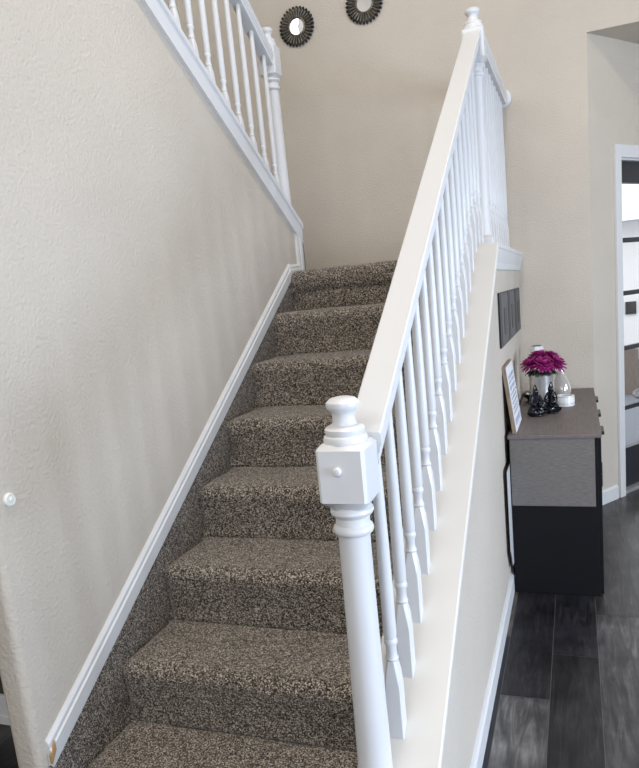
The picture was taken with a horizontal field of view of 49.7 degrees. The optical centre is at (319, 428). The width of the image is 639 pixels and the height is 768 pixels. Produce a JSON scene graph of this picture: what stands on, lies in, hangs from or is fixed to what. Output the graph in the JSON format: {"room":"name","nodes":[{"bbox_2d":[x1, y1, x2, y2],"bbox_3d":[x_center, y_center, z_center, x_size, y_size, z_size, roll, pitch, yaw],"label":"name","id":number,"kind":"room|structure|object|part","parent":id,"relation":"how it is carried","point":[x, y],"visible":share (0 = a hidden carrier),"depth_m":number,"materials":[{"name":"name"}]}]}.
{"room":"home staircase","nodes":[
{"label":"home staircase","id":0,"kind":"room"},
{"bbox_2d":[0,676,3,693],"bbox_3d":[-2.059,-0.141,2.632,2.915,2.500,0.080,-2,11,21],"label":"wall","id":1,"kind":"structure","parent":0,"point":[1,686],"depth_m":2.50,"materials":[{"name":"grey paint"}]},
{"bbox_2d":[0,694,9,724],"bbox_3d":[-1.962,1.038,2.808,2.915,0.110,0.022,-2,11,21],"label":"baseboard","id":2,"kind":"structure","parent":1,"relation":"attached to","point":[4,718],"depth_m":2.50,"materials":[{"name":"white paint"}]},
{"bbox_2d":[0,0,296,767],"bbox_3d":[-0.494,-0.536,2.559,0.085,2.999,2.200,-2,11,21],"label":"wall","id":3,"kind":"structure","parent":0,"point":[142,254],"depth_m":2.01,"materials":[{"name":"beige paint"}]},
{"bbox_2d":[3,493,15,506],"bbox_3d":[-0.753,0.172,1.681,0.012,0.034,0.034,-2,11,21],"label":"button","id":4,"kind":"object","parent":3,"relation":"attached to","point":[9,499],"visible":1,"depth_m":1.68,"materials":[{"name":"white plastic"}]},
{"bbox_2d":[45,264,301,766],"bbox_3d":[-0.396,0.020,2.636,0.018,1.298,2.124,-2,11,21],"label":"baseboard","id":5,"kind":"structure","parent":3,"relation":"attached to","point":[78,695],"depth_m":2.22,"materials":[{"name":"white paint"}]},
{"bbox_2d":[140,0,303,243],"bbox_3d":[-0.578,-1.397,2.398,0.133,1.400,2.215,-2,11,21],"label":"trim","id":6,"kind":"structure","parent":3,"relation":"attached to","point":[158,10],"depth_m":2.71,"materials":[{"name":"white paint"}]},
{"bbox_2d":[169,0,290,203],"bbox_3d":[-0.620,-1.810,2.334,0.084,2.147,2.180,-2,11,21],"label":"railing","id":7,"kind":"object","parent":6,"relation":"on","point":[262,44],"visible":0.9,"depth_m":3.12,"materials":[{"name":"white paint"}]},
{"bbox_3d":[-0.659,-2.178,2.240,0.066,1.385,2.135,-2,11,21],"label":"handrail","id":8,"kind":"part","parent":7,"relation":"part of","materials":[{"name":"white paint"}]},
{"bbox_3d":[-0.209,-1.452,3.405,0.084,0.970,0.084,-2,11,21],"label":"newel post","id":9,"kind":"part","parent":7,"relation":"part of","materials":[{"name":"white paint"}]},
{"bbox_2d":[294,234,305,269],"bbox_3d":[-0.135,-0.883,3.522,0.109,0.210,0.087,-2,11,21],"label":"trim","id":10,"kind":"structure","parent":3,"relation":"attached to","point":[300,252],"depth_m":3.48,"materials":[{"name":"white paint"}]},
{"bbox_2d":[164,0,178,14],"bbox_3d":[-2.004,-1.326,1.575,0.120,5.200,6.550,-2,11,21],"label":"wall","id":11,"kind":"structure","parent":0,"point":[165,1],"depth_m":4.40,"materials":[{"name":"beige paint"}]},
{"bbox_2d":[0,489,638,767],"bbox_3d":[0.545,0.891,2.588,7.831,0.002,11.865,-2,11,21],"label":"floor","id":12,"kind":"structure","parent":0,"point":[567,695],"depth_m":2.46,"materials":[{"name":"grey wood"}]},
{"bbox_2d":[50,260,420,767],"bbox_3d":[0.193,0.068,2.959,0.888,1.551,3.097,-2,11,21],"label":"staircase","id":13,"kind":"structure","parent":12,"relation":"on","point":[232,651],"depth_m":2.19,"materials":[{"name":"speckled carpet"},{"name":"white paint"}]},
{"bbox_2d":[507,388,603,595],"bbox_3d":[1.254,0.254,3.588,0.398,0.735,1.255,-2,11,21],"label":"sideboard","id":14,"kind":"object","parent":12,"relation":"on","point":[556,467],"visible":0.98,"depth_m":3.03,"materials":[{"name":"black wood"}]},
{"bbox_2d":[506,461,513,567],"bbox_3d":[0.859,0.396,3.087,0.003,0.500,0.254,-2,11,21],"label":"panel","id":15,"kind":"object","parent":14,"relation":"attached to","point":[508,467],"visible":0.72,"depth_m":3.03,"materials":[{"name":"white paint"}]},
{"bbox_2d":[502,359,521,433],"bbox_3d":[0.879,-0.153,3.153,0.054,0.299,0.310,-2,11,21],"label":"word sign","id":16,"kind":"object","parent":14,"relation":"on","point":[507,368],"visible":1,"depth_m":3.05,"materials":[{"name":"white wood"}]},
{"bbox_2d":[523,392,529,402],"bbox_3d":[1.143,-0.171,3.754,0.076,0.055,0.076,-2,11,21],"label":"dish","id":17,"kind":"object","parent":14,"relation":"on","point":[526,395],"visible":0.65,"depth_m":3.74,"materials":[{"name":"black"}]},
{"bbox_2d":[528,345,543,368],"bbox_3d":[1.227,-0.323,3.885,0.089,0.289,0.089,-2,11,21],"label":"lantern","id":18,"kind":"object","parent":14,"relation":"on","point":[533,348],"visible":0.16,"depth_m":3.84,"materials":[{"name":"white ceramic"}]},
{"bbox_2d":[527,385,548,416],"bbox_3d":[1.054,-0.137,3.358,0.086,0.153,0.087,-13,13,-36],"label":"figurine","id":19,"kind":"object","parent":14,"relation":"on","point":[536,409],"visible":1,"depth_m":3.35,"materials":[{"name":"black ceramic"}]},
{"bbox_2d":[529,372,553,405],"bbox_3d":[1.145,-0.195,3.552,0.126,0.178,0.126,-2,11,21],"label":"vase","id":20,"kind":"object","parent":14,"relation":"on","point":[542,383],"visible":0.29,"depth_m":3.49,"materials":[{"name":"silver metal"}]},
{"bbox_2d":[526,350,549,376],"bbox_3d":[1.121,-0.266,3.555,0.115,0.280,0.168,3,14,38],"label":"chrysanthemum","id":21,"kind":"object","parent":20,"relation":"in","point":[539,353],"visible":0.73,"depth_m":3.53,"materials":[{"name":"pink plant"}]},
{"bbox_2d":[521,356,556,376],"bbox_3d":[1.120,-0.250,3.538,0.181,0.257,0.131,-5,11,4],"label":"chrysanthemum","id":22,"kind":"object","parent":20,"relation":"in","point":[528,362],"visible":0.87,"depth_m":3.50,"materials":[{"name":"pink plant"}]},
{"bbox_2d":[528,356,555,376],"bbox_3d":[1.141,-0.249,3.531,0.136,0.253,0.185,-2,11,21],"label":"chrysanthemum","id":23,"kind":"object","parent":20,"relation":"in","point":[543,364],"visible":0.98,"depth_m":3.46,"materials":[{"name":"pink plant"}]},
{"bbox_2d":[530,350,558,376],"bbox_3d":[1.163,-0.264,3.544,0.152,0.273,0.167,-2,11,21],"label":"chrysanthemum","id":24,"kind":"object","parent":20,"relation":"in","point":[552,353],"visible":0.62,"depth_m":3.51,"materials":[{"name":"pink plant"}]},
{"bbox_2d":[525,355,566,374],"bbox_3d":[1.170,-0.254,3.537,0.204,0.255,0.119,4,15,42],"label":"chrysanthemum","id":25,"kind":"object","parent":20,"relation":"in","point":[559,362],"visible":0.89,"depth_m":3.47,"materials":[{"name":"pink plant"}]},
{"bbox_2d":[543,382,561,413],"bbox_3d":[1.136,-0.153,3.402,0.087,0.153,0.086,-5,11,2],"label":"figurine","id":26,"kind":"object","parent":14,"relation":"on","point":[551,403],"visible":0.91,"depth_m":3.39,"materials":[{"name":"black ceramic"}]},
{"bbox_3d":[1.009,0.190,2.990,0.346,0.301,0.009,-2,11,21],"label":"panel","id":27,"kind":"part","parent":14,"relation":"part of","materials":[{"name":"grey wood"}]},
{"bbox_2d":[554,368,570,394],"bbox_3d":[1.341,-0.275,3.832,0.104,0.192,0.104,-2,11,21],"label":"bottle vase","id":28,"kind":"object","parent":14,"relation":"on","point":[562,385],"visible":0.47,"depth_m":3.80,"materials":[{"name":"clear glass"}]},
{"bbox_2d":[557,394,574,406],"bbox_3d":[1.270,-0.146,3.561,0.087,0.055,0.087,-2,11,21],"label":"candle cup","id":29,"kind":"object","parent":14,"relation":"on","point":[564,400],"visible":0.93,"depth_m":3.53,"materials":[{"name":"white ceramic"}]},
{"bbox_3d":[1.252,0.073,3.101,0.015,0.151,0.399,-2,11,21],"label":"drawer","id":30,"kind":"part","parent":14,"relation":"part of","materials":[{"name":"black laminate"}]},
{"bbox_3d":[1.285,0.418,3.167,0.015,0.541,0.399,-2,11,21],"label":"door","id":31,"kind":"part","parent":14,"relation":"part of","materials":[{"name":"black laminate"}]},
{"bbox_2d":[177,0,638,392],"bbox_3d":[1.854,-2.092,3.612,5.950,5.200,0.120,-2,11,21],"label":"wall","id":32,"kind":"structure","parent":0,"point":[361,105],"depth_m":4.06,"materials":[{"name":"beige paint"}]},
{"bbox_2d":[279,6,313,46],"bbox_3d":[-0.139,-2.442,4.191,0.227,0.226,0.021,-2,11,21],"label":"sunburst mirror","id":33,"kind":"object","parent":32,"relation":"attached to","point":[296,27],"visible":1,"depth_m":4.19,"materials":[{"name":"grey metal"}]},
{"bbox_2d":[290,18,302,34],"bbox_3d":[-0.138,-2.443,4.196,0.094,0.094,0.010,-2,11,21],"label":"mirror glass","id":34,"kind":"object","parent":33,"relation":"attached to","point":[296,24],"depth_m":4.19,"materials":[{"name":"white"}]},
{"bbox_2d":[345,0,382,24],"bbox_3d":[0.260,-2.487,4.033,0.227,0.226,0.021,-2,11,21],"label":"sunburst mirror","id":35,"kind":"object","parent":32,"relation":"attached to","point":[363,8],"visible":1,"depth_m":4.04,"materials":[{"name":"grey metal"}]},
{"bbox_2d":[357,0,370,11],"bbox_3d":[0.262,-2.488,4.038,0.094,0.094,0.010,-2,11,21],"label":"mirror glass","id":36,"kind":"object","parent":35,"relation":"attached to","point":[362,5],"depth_m":4.04,"materials":[{"name":"white"}]},
{"bbox_2d":[442,271,523,767],"bbox_3d":[0.639,0.073,2.726,0.110,1.528,3.230,-2,11,21],"label":"wall","id":37,"kind":"structure","parent":0,"point":[487,569],"depth_m":2.35,"materials":[{"name":"beige paint"}]},
{"bbox_2d":[357,243,498,767],"bbox_3d":[0.375,0.056,2.023,0.170,1.223,1.827,-2,11,21],"label":"trim","id":38,"kind":"structure","parent":37,"relation":"attached to","point":[427,694],"depth_m":1.74,"materials":[{"name":"white paint"}]},
{"bbox_2d":[315,7,494,767],"bbox_3d":[0.376,-0.504,2.116,0.097,2.096,2.138,-1,12,21],"label":"stair railing","id":39,"kind":"object","parent":38,"relation":"on","point":[450,215],"visible":1,"depth_m":1.58,"materials":[{"name":"white paint"}]},
{"bbox_3d":[0.079,0.337,1.309,0.091,0.809,0.091,-2,11,21],"label":"newel post","id":40,"kind":"part","parent":39,"relation":"part of","materials":[{"name":"white paint"}]},
{"bbox_3d":[0.357,-0.782,2.065,0.074,1.323,1.942,-2,11,21],"label":"handrail","id":41,"kind":"part","parent":39,"relation":"part of","materials":[{"name":"white paint"}]},
{"bbox_3d":[0.678,-1.267,2.947,0.090,0.971,0.090,-2,11,21],"label":"newel post","id":42,"kind":"part","parent":39,"relation":"part of","materials":[{"name":"white paint"}]},
{"bbox_2d":[470,565,515,767],"bbox_3d":[0.765,0.777,2.834,0.014,0.088,3.240,-2,11,21],"label":"baseboard","id":43,"kind":"structure","parent":37,"relation":"attached to","point":[486,714],"depth_m":2.36,"materials":[{"name":"white paint"}]},
{"bbox_2d":[497,291,509,348],"bbox_3d":[0.830,-0.496,3.099,0.011,0.235,0.390,-2,11,21],"label":"wall plaque","id":44,"kind":"object","parent":37,"relation":"attached to","point":[503,314],"visible":1,"depth_m":3.03,"materials":[{"name":"black"}]},
{"bbox_3d":[0.842,-0.490,3.118,0.002,0.115,0.120,-2,11,21],"label":"panel","id":45,"kind":"part","parent":44,"relation":"part of","materials":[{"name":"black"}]},
{"bbox_2d":[496,243,522,270],"bbox_3d":[0.873,-0.829,3.414,0.170,0.105,1.433,-2,11,21],"label":"trim","id":46,"kind":"structure","parent":37,"relation":"attached to","point":[509,259],"depth_m":3.24,"materials":[{"name":"white paint"}]},
{"bbox_2d":[482,38,510,246],"bbox_3d":[0.889,-1.356,3.482,0.100,0.906,1.077,-2,11,21],"label":"landing railing","id":47,"kind":"object","parent":46,"relation":"on","point":[496,97],"visible":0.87,"depth_m":3.42,"materials":[{"name":"white paint"}]},
{"bbox_3d":[0.844,-1.746,3.401,0.066,0.061,1.060,-2,11,21],"label":"handrail","id":48,"kind":"part","parent":47,"relation":"part of","materials":[{"name":"white paint"}]},
{"bbox_2d":[507,289,515,338],"bbox_3d":[0.965,-0.579,3.466,0.011,0.235,0.370,-2,11,21],"label":"wall plaque","id":49,"kind":"object","parent":37,"relation":"attached to","point":[511,300],"visible":0.9,"depth_m":3.43,"materials":[{"name":"black"}]},
{"bbox_3d":[0.977,-0.573,3.485,0.002,0.115,0.120,-2,11,21],"label":"panel","id":50,"kind":"part","parent":49,"relation":"part of","materials":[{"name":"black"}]},
{"bbox_2d":[514,288,520,332],"bbox_3d":[1.094,-0.658,3.815,0.011,0.235,0.350,-2,11,21],"label":"wall plaque","id":51,"kind":"object","parent":37,"relation":"attached to","point":[516,290],"visible":0.79,"depth_m":3.77,"materials":[{"name":"black"}]},
{"bbox_3d":[1.106,-0.652,3.833,0.002,0.115,0.120,-2,11,21],"label":"panel","id":52,"kind":"part","parent":51,"relation":"part of","materials":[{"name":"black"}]},
{"bbox_2d":[587,33,638,489],"bbox_3d":[2.740,-1.130,4.816,3.000,2.700,0.120,-13,13,-33],"label":"wall","id":53,"kind":"structure","parent":0,"point":[612,64],"depth_m":3.96,"materials":[{"name":"beige paint"}]},
{"bbox_2d":[602,485,618,504],"bbox_3d":[2.904,0.153,5.005,3.000,0.088,0.014,-13,13,-33],"label":"baseboard","id":54,"kind":"structure","parent":53,"relation":"attached to","point":[610,494],"depth_m":4.24,"materials":[{"name":"white paint"}]},
{"bbox_2d":[613,144,638,497],"bbox_3d":[2.187,-0.701,4.469,1.092,2.095,0.138,-13,13,-33],"label":"trim","id":55,"kind":"structure","parent":53,"relation":"attached to","point":[621,153],"depth_m":4.09,"materials":[{"name":"white paint"}]},
{"bbox_2d":[622,162,638,493],"bbox_3d":[2.183,-0.660,4.476,0.941,2.013,0.110,-13,13,-33],"label":"door","id":56,"kind":"structure","parent":53,"relation":"in","point":[630,170],"depth_m":4.38,"materials":[{"name":"wood"}]},
{"bbox_2d":[604,28,638,43],"bbox_3d":[3.455,-2.466,4.277,3.400,0.065,2.339,-2,11,21],"label":"ceiling","id":57,"kind":"structure","parent":0,"point":[632,36],"depth_m":3.81,"materials":[{"name":"beige paint"}]},
{"label":"outside","id":58,"kind":"structure","parent":0,"visible":0},
{"bbox_2d":[625,395,638,445],"bbox_3d":[7.622,-1.364,11.990,20.529,0.150,18.800,-2,11,21],"label":"ground","id":59,"kind":"structure","parent":58,"point":[631,415],"depth_m":7.04,"materials":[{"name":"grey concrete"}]},
{"bbox_2d":[622,184,638,344],"bbox_3d":[5.872,-2.915,12.176,4.800,3.150,3.800,-2,11,21],"label":"neighbouring house","id":60,"kind":"structure","parent":59,"relation":"on","point":[630,192],"depth_m":11.00,"materials":[{"name":"white"}]},
{"bbox_2d":[624,348,638,394],"bbox_3d":[4.320,-0.721,8.380,3.050,0.570,0.070,-2,11,21],"label":"fence","id":61,"kind":"object","parent":59,"relation":"on","point":[631,357],"visible":0.03,"depth_m":8.52,"materials":[{"name":"brown wood"}]},
{"bbox_2d":[632,388,638,398],"bbox_3d":[3.137,-0.075,5.765,0.956,0.509,0.956,-2,11,21],"label":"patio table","id":62,"kind":"object","parent":59,"relation":"on","point":[635,393],"visible":1,"depth_m":5.86,"materials":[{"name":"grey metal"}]}
]}

